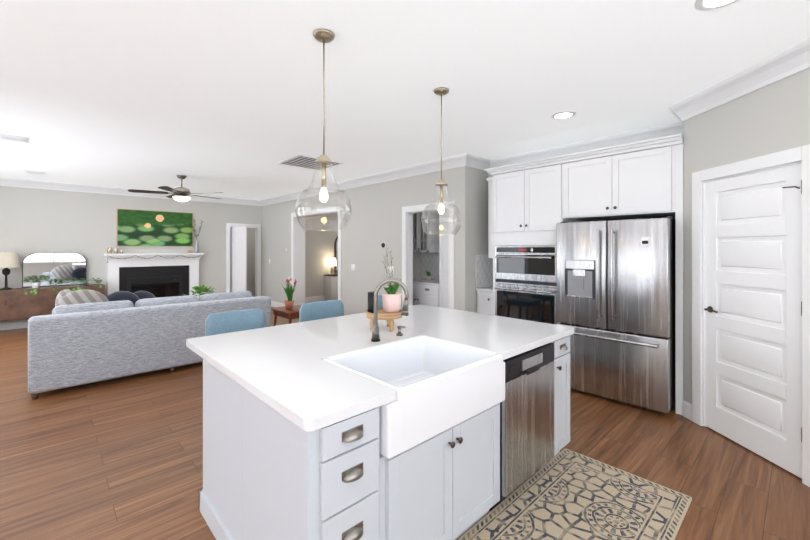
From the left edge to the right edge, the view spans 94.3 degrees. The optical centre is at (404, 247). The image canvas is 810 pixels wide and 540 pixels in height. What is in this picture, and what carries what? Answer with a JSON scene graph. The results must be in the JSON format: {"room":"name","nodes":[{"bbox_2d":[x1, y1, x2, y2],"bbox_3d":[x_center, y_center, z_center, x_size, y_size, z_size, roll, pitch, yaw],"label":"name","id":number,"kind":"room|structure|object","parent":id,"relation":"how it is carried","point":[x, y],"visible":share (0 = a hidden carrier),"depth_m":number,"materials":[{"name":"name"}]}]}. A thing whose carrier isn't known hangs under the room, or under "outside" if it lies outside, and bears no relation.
{"room":"kitchen","nodes":[
{"label":"kitchen","id":0,"kind":"room"},
{"bbox_2d":[0,186,261,322],"bbox_3d":[-5.877,0.112,8.163,5.810,2.740,0.130,0,0,-43],"label":"wall","id":1,"kind":"structure","parent":0,"point":[34,220],"depth_m":7.63,"materials":[{"name":"grey paint"}]},
{"bbox_2d":[0,320,27,330],"bbox_3d":[-6.143,1.414,7.811,4.600,0.135,0.014,0,0,-43],"label":"baseboard","id":2,"kind":"structure","parent":1,"relation":"attached to","point":[18,324],"depth_m":6.86,"materials":[{"name":"white wood"}]},
{"bbox_2d":[0,177,259,204],"bbox_3d":[-5.802,-1.188,8.077,5.340,0.140,0.100,0,0,-43],"label":"crown molding","id":3,"kind":"structure","parent":1,"relation":"attached to","point":[11,182],"depth_m":7.65,"materials":[{"name":"white wood"}]},
{"bbox_2d":[117,209,192,245],"bbox_3d":[-5.527,-0.433,8.376,1.430,0.790,0.028,0,0,-43],"label":"framed picture","id":4,"kind":"object","parent":1,"relation":"attached to","point":[148,228],"visible":0.96,"depth_m":8.32,"materials":[{"name":"green wood"}]},
{"bbox_2d":[226,224,260,296],"bbox_3d":[-4.196,0.428,9.740,0.880,2.110,0.150,0,0,-43],"label":"door frame","id":5,"kind":"structure","parent":1,"relation":"attached to","point":[257,238],"depth_m":9.94,"materials":[{"name":"white wood"}]},
{"bbox_2d":[247,228,254,296],"bbox_3d":[-5.100,0.114,10.964,2.730,2.740,0.130,0,0,-43],"label":"wall","id":6,"kind":"structure","parent":0,"point":[251,260],"depth_m":11.31,"materials":[{"name":"grey paint"}]},
{"bbox_2d":[230,226,246,291],"bbox_3d":[-4.553,0.423,10.073,0.900,2.120,1.912,0,0,-43],"label":"doors","id":7,"kind":"structure","parent":6,"relation":"in","point":[238,259],"depth_m":9.44,"materials":[{"name":"white wood"}]},
{"bbox_2d":[305,214,337,296],"bbox_3d":[-2.275,0.114,10.816,2.750,2.740,0.130,0,0,-43],"label":"wall","id":8,"kind":"structure","parent":0,"point":[319,247],"depth_m":10.56,"materials":[{"name":"grey paint"}]},
{"bbox_2d":[305,295,324,301],"bbox_3d":[-2.221,1.416,10.766,2.760,0.135,0.014,0,0,-43],"label":"baseboard","id":9,"kind":"structure","parent":8,"relation":"attached to","point":[315,298],"depth_m":10.47,"materials":[{"name":"white"}]},
{"bbox_2d":[334,236,337,271],"bbox_3d":[-1.755,0.114,11.191,0.800,1.180,0.036,0,0,-43],"label":"mirror","id":10,"kind":"object","parent":8,"relation":"attached to","point":[336,251],"visible":0.19,"depth_m":10.94,"materials":[{"name":"brown wood"}]},
{"bbox_2d":[262,166,470,315],"bbox_3d":[-1.393,0.112,7.673,0.290,2.740,6.747,0,0,-43],"label":"wall","id":11,"kind":"structure","parent":0,"point":[375,222],"depth_m":6.61,"materials":[{"name":"grey paint"}]},
{"bbox_2d":[271,301,284,306],"bbox_3d":[-3.237,1.415,9.395,0.020,0.135,1.710,0,0,-43],"label":"baseboard","id":12,"kind":"structure","parent":11,"relation":"attached to","point":[274,304],"depth_m":9.35,"materials":[{"name":"white"}]},
{"bbox_2d":[291,206,340,304],"bbox_3d":[-1.842,0.332,8.133,0.310,2.300,2.040,0,0,-43],"label":"door frame","id":13,"kind":"structure","parent":11,"relation":"attached to","point":[297,232],"depth_m":8.75,"materials":[{"name":"white wood"}]},
{"bbox_2d":[260,153,471,205],"bbox_3d":[-1.499,-1.188,7.503,0.100,0.140,6.847,0,0,-43],"label":"crown molding","id":14,"kind":"structure","parent":11,"relation":"attached to","point":[465,159],"depth_m":6.12,"materials":[{"name":"white wood"}]},
{"bbox_2d":[387,266,393,272],"bbox_3d":[-0.245,0.351,6.244,0.005,0.115,0.160,0,0,-43],"label":"light switch","id":15,"kind":"object","parent":11,"relation":"attached to","point":[391,268],"depth_m":6.23,"materials":[{"name":"white plastic"}]},
{"bbox_2d":[402,201,453,308],"bbox_3d":[0.368,0.410,5.682,0.150,2.140,1.060,0,0,-43],"label":"door frame","id":16,"kind":"structure","parent":11,"relation":"attached to","point":[407,211],"depth_m":5.96,"materials":[{"name":"white wood"}]},
{"bbox_2d":[0,300,809,539],"bbox_3d":[-2.583,1.510,4.719,13.000,0.060,13.600,0,0,-43],"label":"floor","id":17,"kind":"structure","parent":0,"point":[120,458],"depth_m":2.60,"materials":[{"name":"brown wood"}]},
{"bbox_2d":[0,284,104,321],"bbox_3d":[-6.759,1.107,6.862,1.980,0.752,0.466,0,0,-43],"label":"sideboard","id":18,"kind":"object","parent":17,"relation":"on","point":[17,304],"visible":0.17,"depth_m":6.67,"materials":[{"name":"brown wood"}]},
{"bbox_2d":[0,253,19,289],"bbox_3d":[-7.016,0.405,6.609,0.340,0.648,0.340,0,0,-43],"label":"light","id":19,"kind":"object","parent":18,"relation":"on","point":[8,260],"visible":1,"depth_m":6.56,"materials":[{"name":"black"}]},
{"bbox_2d":[22,253,85,287],"bbox_3d":[-6.700,0.410,7.207,0.900,0.638,0.017,0,0,-43],"label":"mirror","id":20,"kind":"object","parent":18,"relation":"on","point":[59,267],"visible":0.98,"depth_m":7.19,"materials":[{"name":"black mirror"}]},
{"bbox_2d":[21,276,102,294],"bbox_3d":[-6.433,0.676,7.082,1.142,0.323,0.369,0,0,-43],"label":"pothos plant","id":21,"kind":"object","parent":18,"relation":"on","point":[36,284],"visible":0.98,"depth_m":6.95,"materials":[{"name":"green plant"}]},
{"bbox_2d":[28,289,270,399],"bbox_3d":[-3.412,0.978,5.143,2.428,1.004,1.955,0,0,-43],"label":"sofa","id":22,"kind":"object","parent":17,"relation":"on","point":[81,337],"visible":0.88,"depth_m":4.14,"materials":[{"name":"fabric"}]},
{"bbox_2d":[103,253,203,298],"bbox_3d":[-5.403,0.800,8.207,1.840,1.365,0.450,0,0,-43],"label":"fireplace","id":23,"kind":"object","parent":17,"relation":"on","point":[159,276],"visible":0.58,"depth_m":8.30,"materials":[{"name":"white"}]},
{"bbox_2d":[107,247,192,253],"bbox_3d":[-5.506,0.051,8.211,1.585,0.130,0.140,0,0,-43],"label":"jar","id":24,"kind":"object","parent":23,"relation":"on","point":[109,250],"visible":1,"depth_m":7.71,"materials":[{"name":"beige ceramic"}]},
{"bbox_2d":[106,254,201,262],"bbox_3d":[-5.386,0.220,8.182,1.756,0.145,0.034,0,0,-43],"label":"garland","id":25,"kind":"object","parent":23,"relation":"attached to","point":[149,258],"visible":1,"depth_m":8.06,"materials":[{"name":"silver metal"}]},
{"bbox_2d":[193,219,202,252],"bbox_3d":[-4.870,-0.276,8.800,0.248,0.784,0.110,0,0,-43],"label":"vase","id":26,"kind":"object","parent":23,"relation":"on","point":[196,247],"visible":1,"depth_m":8.77,"materials":[{"name":"silver metal"}]},
{"bbox_2d":[205,309,265,335],"bbox_3d":[-1.250,0.999,2.947,0.476,0.962,0.479,0,0,-43],"label":"bar stool","id":27,"kind":"object","parent":17,"relation":"on","point":[230,321],"visible":0.21,"depth_m":3.09,"materials":[{"name":"fabric"}]},
{"bbox_2d":[271,304,301,325],"bbox_3d":[-1.683,1.206,5.819,0.560,0.551,0.600,0,0,-43],"label":"side table","id":28,"kind":"object","parent":17,"relation":"on","point":[289,314],"visible":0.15,"depth_m":5.61,"materials":[{"name":"brown wood"}]},
{"bbox_2d":[282,276,296,308],"bbox_3d":[-1.767,0.677,5.739,0.261,0.504,0.282,0,0,-43],"label":"potted plant","id":29,"kind":"object","parent":28,"relation":"on","point":[289,302],"visible":1,"depth_m":5.71,"materials":[{"name":"green plant"}]},
{"bbox_2d":[299,300,343,321],"bbox_3d":[-0.669,1.000,3.497,0.476,0.962,0.479,0,0,-43],"label":"bar stool","id":30,"kind":"object","parent":17,"relation":"on","point":[310,311],"visible":0.21,"depth_m":3.65,"materials":[{"name":"fabric"}]},
{"bbox_2d":[324,274,337,300],"bbox_3d":[-2.018,1.121,10.697,0.430,0.725,0.385,0,0,-43],"label":"pedestal","id":31,"kind":"object","parent":17,"relation":"on","point":[330,287],"visible":0.67,"depth_m":10.53,"materials":[{"name":"white"}]},
{"bbox_2d":[327,258,336,274],"bbox_3d":[-2.074,0.521,10.655,0.260,0.474,0.260,0,0,-43],"label":"light","id":32,"kind":"object","parent":31,"relation":"on","point":[331,262],"visible":1,"depth_m":10.57,"materials":[{"name":"beige fabric"}]},
{"bbox_2d":[196,333,573,539],"bbox_3d":[0.022,1.041,2.374,2.070,0.876,1.257,0,0,-43],"label":"kitchen island","id":33,"kind":"object","parent":17,"relation":"on","point":[291,433],"depth_m":1.59,"materials":[{"name":"grey wood"}]},
{"bbox_2d":[186,305,573,428],"bbox_3d":[-0.076,0.583,2.493,2.100,0.040,1.520,0,0,-43],"label":"island countertop","id":34,"kind":"structure","parent":33,"relation":"on","point":[286,367],"depth_m":2.13,"materials":[{"name":"white stone"}]},
{"bbox_2d":[365,308,401,330],"bbox_3d":[-0.144,0.500,2.622,0.266,0.125,0.266,0,0,-43],"label":"plant stand","id":35,"kind":"object","parent":34,"relation":"on","point":[389,318],"visible":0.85,"depth_m":2.55,"materials":[{"name":"brown wood"}]},
{"bbox_2d":[368,291,373,312],"bbox_3d":[-0.222,0.377,2.596,0.072,0.145,0.072,0,0,-43],"label":"smart speaker","id":36,"kind":"object","parent":35,"relation":"on","point":[370,302],"visible":0.46,"depth_m":2.56},
{"bbox_2d":[382,248,401,312],"bbox_3d":[-0.102,0.222,2.654,0.161,0.454,0.189,0,0,-43],"label":"plant pot","id":37,"kind":"object","parent":35,"relation":"on","point":[391,298],"visible":0.92,"depth_m":2.61,"materials":[{"name":"pink ceramic"}]},
{"bbox_2d":[371,279,408,341],"bbox_3d":[-0.086,0.374,2.296,0.285,0.377,0.157,0,0,-43],"label":"faucet","id":38,"kind":"object","parent":34,"relation":"on","point":[375,329],"visible":1,"depth_m":2.28,"materials":[{"name":"silver metal"}]},
{"bbox_2d":[323,336,504,458],"bbox_3d":[0.034,0.689,1.940,0.830,0.258,0.598,0,0,-43],"label":"farmhouse sink","id":39,"kind":"object","parent":34,"relation":"in","point":[439,386],"visible":0.92,"depth_m":1.82,"materials":[{"name":"white ceramic"}]},
{"bbox_2d":[489,342,553,510],"bbox_3d":[0.553,1.042,2.449,0.582,0.864,0.610,0,0,-43],"label":"dishwasher","id":40,"kind":"object","parent":33,"relation":"in","point":[526,428],"visible":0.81,"depth_m":2.19,"materials":[{"name":"grey metal"}]},
{"bbox_2d":[378,295,401,307],"bbox_3d":[-0.088,1.000,4.047,0.476,0.962,0.479,0,0,-43],"label":"bar stool","id":41,"kind":"object","parent":17,"relation":"on","point":[380,303],"depth_m":4.16,"materials":[{"name":"fabric"}]},
{"bbox_2d":[413,282,436,306],"bbox_3d":[0.419,1.043,6.519,0.595,0.875,0.945,0,0,-43],"label":"base cabinet","id":42,"kind":"object","parent":17,"relation":"on","point":[422,294],"depth_m":6.20,"materials":[{"name":"white wood"}]},
{"bbox_2d":[413,278,436,285],"bbox_3d":[0.423,0.586,6.509,0.605,0.040,0.965,0,0,-43],"label":"countertop","id":43,"kind":"structure","parent":42,"relation":"on","point":[433,281],"depth_m":6.36,"materials":[{"name":"white stone"}]},
{"bbox_2d":[426,271,430,279],"bbox_3d":[0.416,0.478,6.673,0.117,0.173,0.107,0,0,-43],"label":"plant","id":44,"kind":"object","parent":43,"relation":"on","point":[428,273],"visible":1,"depth_m":6.66,"materials":[{"name":"green plant"}]},
{"bbox_2d":[437,210,448,307],"bbox_3d":[0.978,0.301,5.929,0.595,2.360,0.661,0,0,-43],"label":"door","id":45,"kind":"structure","parent":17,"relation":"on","point":[442,239],"depth_m":5.90,"materials":[{"name":"white wood"}]},
{"bbox_2d":[476,289,494,314],"bbox_3d":[1.401,1.043,5.345,0.646,0.875,0.468,0,0,-43],"label":"base cabinet","id":46,"kind":"object","parent":17,"relation":"on","point":[485,301],"depth_m":5.19,"materials":[{"name":"white wood"}]},
{"bbox_2d":[484,285,494,292],"bbox_3d":[1.397,0.585,5.342,0.656,0.041,0.468,0,0,-43],"label":"countertop","id":47,"kind":"structure","parent":46,"relation":"on","point":[487,289],"depth_m":5.17,"materials":[{"name":"white stone"}]},
{"bbox_2d":[457,448,691,539],"bbox_3d":[0.548,1.472,1.644,2.440,0.010,0.750,0,0,-43],"label":"rug","id":48,"kind":"object","parent":17,"relation":"on","point":[566,494],"visible":0.93,"depth_m":2.12,"materials":[{"name":"beige fabric"}]},
{"bbox_2d":[556,216,675,413],"bbox_3d":[2.236,0.599,3.884,0.989,1.760,0.990,0,0,-43],"label":"refrigerator","id":49,"kind":"object","parent":17,"relation":"on","point":[615,294],"visible":0.9,"depth_m":3.50,"materials":[{"name":"grey metal"}]},
{"bbox_3d":[-3.492,1.261,6.406,1.100,0.440,0.600,0,0,-43],"label":"coffee table","id":50,"kind":"object","parent":17,"relation":"on","visible":0},
{"bbox_2d":[184,285,214,295],"bbox_3d":[-3.483,0.828,6.393,0.519,0.423,0.536,0,0,-43],"label":"potted plant","id":51,"kind":"object","parent":50,"relation":"on","point":[200,289],"visible":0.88,"depth_m":6.36,"materials":[{"name":"green plant"}]},
{"bbox_2d":[0,0,809,199],"bbox_3d":[-2.583,-1.290,4.721,13.000,0.060,13.600,0,0,-43],"label":"ceiling","id":52,"kind":"structure","parent":0,"point":[211,97],"depth_m":2.80,"materials":[{"name":"white paint"}]},
{"bbox_2d":[0,133,29,142],"bbox_3d":[-4.476,-1.254,4.306,0.240,0.012,0.320,0,0,-43],"label":"ceiling vent","id":53,"kind":"object","parent":52,"relation":"in","point":[16,138],"visible":1,"depth_m":4.28,"materials":[{"name":"white metal"}]},
{"bbox_2d":[25,170,45,174],"bbox_3d":[-6.155,-1.253,6.269,0.240,0.012,0.320,0,0,-43],"label":"ceiling vent","id":54,"kind":"object","parent":52,"relation":"in","point":[35,172],"visible":0.98,"depth_m":6.23,"materials":[{"name":"white metal"}]},
{"bbox_2d":[128,175,222,201],"bbox_3d":[-3.920,-0.928,6.559,1.460,0.659,1.405,0,0,-43],"label":"ceiling fan","id":55,"kind":"object","parent":52,"relation":"hanging from","point":[179,193],"visible":1,"depth_m":6.42,"materials":[{"name":"silver metal"}]},
{"bbox_2d":[278,155,342,169],"bbox_3d":[-1.407,-1.254,5.573,0.720,0.012,0.660,0,0,-43],"label":"ceiling vent","id":56,"kind":"object","parent":52,"relation":"in","point":[303,161],"visible":0.65,"depth_m":5.51,"materials":[{"name":"white metal"}]},
{"bbox_2d":[295,28,351,230],"bbox_3d":[-0.480,-0.684,2.222,0.326,1.154,0.326,0,0,-43],"label":"pendant light","id":57,"kind":"object","parent":52,"relation":"hanging from","point":[323,36],"visible":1,"depth_m":2.21,"materials":[{"name":"beige"}]},
{"bbox_2d":[421,87,461,234],"bbox_3d":[0.291,-0.683,3.007,0.326,1.154,0.326,0,0,-43],"label":"pendant light","id":58,"kind":"object","parent":52,"relation":"hanging from","point":[441,92],"visible":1,"depth_m":2.99,"materials":[{"name":"beige"}]},
{"bbox_2d":[551,111,575,118],"bbox_3d":[1.502,-1.255,3.562,0.224,0.012,0.224,0,0,-43],"label":"recessed light","id":59,"kind":"object","parent":52,"relation":"in","point":[563,114],"visible":1,"depth_m":3.54,"materials":[{"name":"white"}]},
{"bbox_2d":[694,0,738,10],"bbox_3d":[1.590,-1.256,1.883,0.224,0.012,0.224,0,0,-43],"label":"recessed light","id":60,"kind":"object","parent":52,"relation":"in","point":[704,5],"visible":1,"depth_m":1.94,"materials":[{"name":"white"}]},
{"bbox_2d":[413,253,420,278],"bbox_3d":[-0.039,0.111,6.833,0.840,2.740,0.130,0,0,-43],"label":"wall","id":61,"kind":"structure","parent":0,"point":[416,265],"depth_m":6.98,"materials":[{"name":"grey paint"}]},
{"bbox_2d":[471,167,489,312],"bbox_3d":[1.198,0.110,5.570,0.900,2.740,0.130,0,0,-43],"label":"wall","id":62,"kind":"structure","parent":0,"point":[479,214],"depth_m":5.32,"materials":[{"name":"grey paint"}]},
{"bbox_2d":[468,155,491,169],"bbox_3d":[1.015,-1.190,5.240,0.420,0.140,0.100,0,0,-43],"label":"crown molding","id":63,"kind":"structure","parent":62,"relation":"attached to","point":[478,162],"depth_m":5.28,"materials":[{"name":"white"}]},
{"bbox_2d":[492,125,675,167],"bbox_3d":[2.022,-1.190,4.583,0.100,0.140,2.438,0,0,-43],"label":"crown molding","id":64,"kind":"structure","parent":62,"relation":"attached to","point":[658,131],"depth_m":4.41,"materials":[{"name":"white"}]},
{"bbox_2d":[488,177,496,260],"bbox_3d":[1.469,-0.410,5.274,0.646,1.099,0.269,0,0,-43],"label":"upper cabinet","id":65,"kind":"object","parent":0,"relation":"attached to","point":[491,252],"depth_m":5.12,"materials":[{"name":"white wood"}]},
{"bbox_2d":[492,161,587,248],"bbox_3d":[1.752,-0.489,4.742,0.966,0.924,0.866,0,0,-43],"label":"upper cabinet","id":66,"kind":"object","parent":0,"relation":"attached to","point":[533,203],"depth_m":4.39,"materials":[{"name":"white wood"}]},
{"bbox_2d":[494,246,557,324],"bbox_3d":[1.592,0.512,4.596,0.665,1.065,0.784,0,0,-43],"label":"double oven","id":67,"kind":"object","parent":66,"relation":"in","point":[525,285],"visible":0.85,"depth_m":4.38,"materials":[{"name":"grey metal"}]},
{"bbox_2d":[684,68,809,403],"bbox_3d":[2.593,0.108,2.137,0.130,2.740,2.375,0,0,-3],"label":"wall","id":68,"kind":"structure","parent":0,"point":[771,118],"depth_m":2.81,"materials":[{"name":"grey paint"}]},
{"bbox_2d":[560,141,683,221],"bbox_3d":[2.407,-0.636,4.050,0.966,0.631,1.015,0,0,-43],"label":"upper cabinet","id":69,"kind":"object","parent":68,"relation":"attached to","point":[641,181],"depth_m":3.65,"materials":[{"name":"white wood"}]},
{"bbox_2d":[666,109,683,135],"bbox_3d":[2.584,-1.191,3.505,0.526,0.140,0.100,0,0,-43],"label":"crown molding","id":70,"kind":"structure","parent":68,"relation":"attached to","point":[678,127],"depth_m":3.79,"materials":[{"name":"white"}]},
{"bbox_2d":[669,37,809,120],"bbox_3d":[2.476,-1.192,2.156,1.579,0.140,1.680,0,0,-43],"label":"crown molding","id":71,"kind":"structure","parent":68,"relation":"attached to","point":[790,61],"depth_m":2.67,"materials":[{"name":"white"}]},
{"bbox_2d":[692,144,809,486],"bbox_3d":[2.505,0.418,2.750,0.658,2.120,0.741,0,0,-43],"label":"door frame","id":72,"kind":"structure","parent":68,"relation":"attached to","point":[798,155],"depth_m":2.80,"materials":[{"name":"white wood"}]},
{"bbox_2d":[704,163,801,477],"bbox_3d":[2.492,0.460,2.742,0.096,2.012,0.743,0,0,-3],"label":"pantry door","id":73,"kind":"structure","parent":68,"relation":"in","point":[753,312],"depth_m":2.68,"materials":[{"name":"white wood"}]}
]}

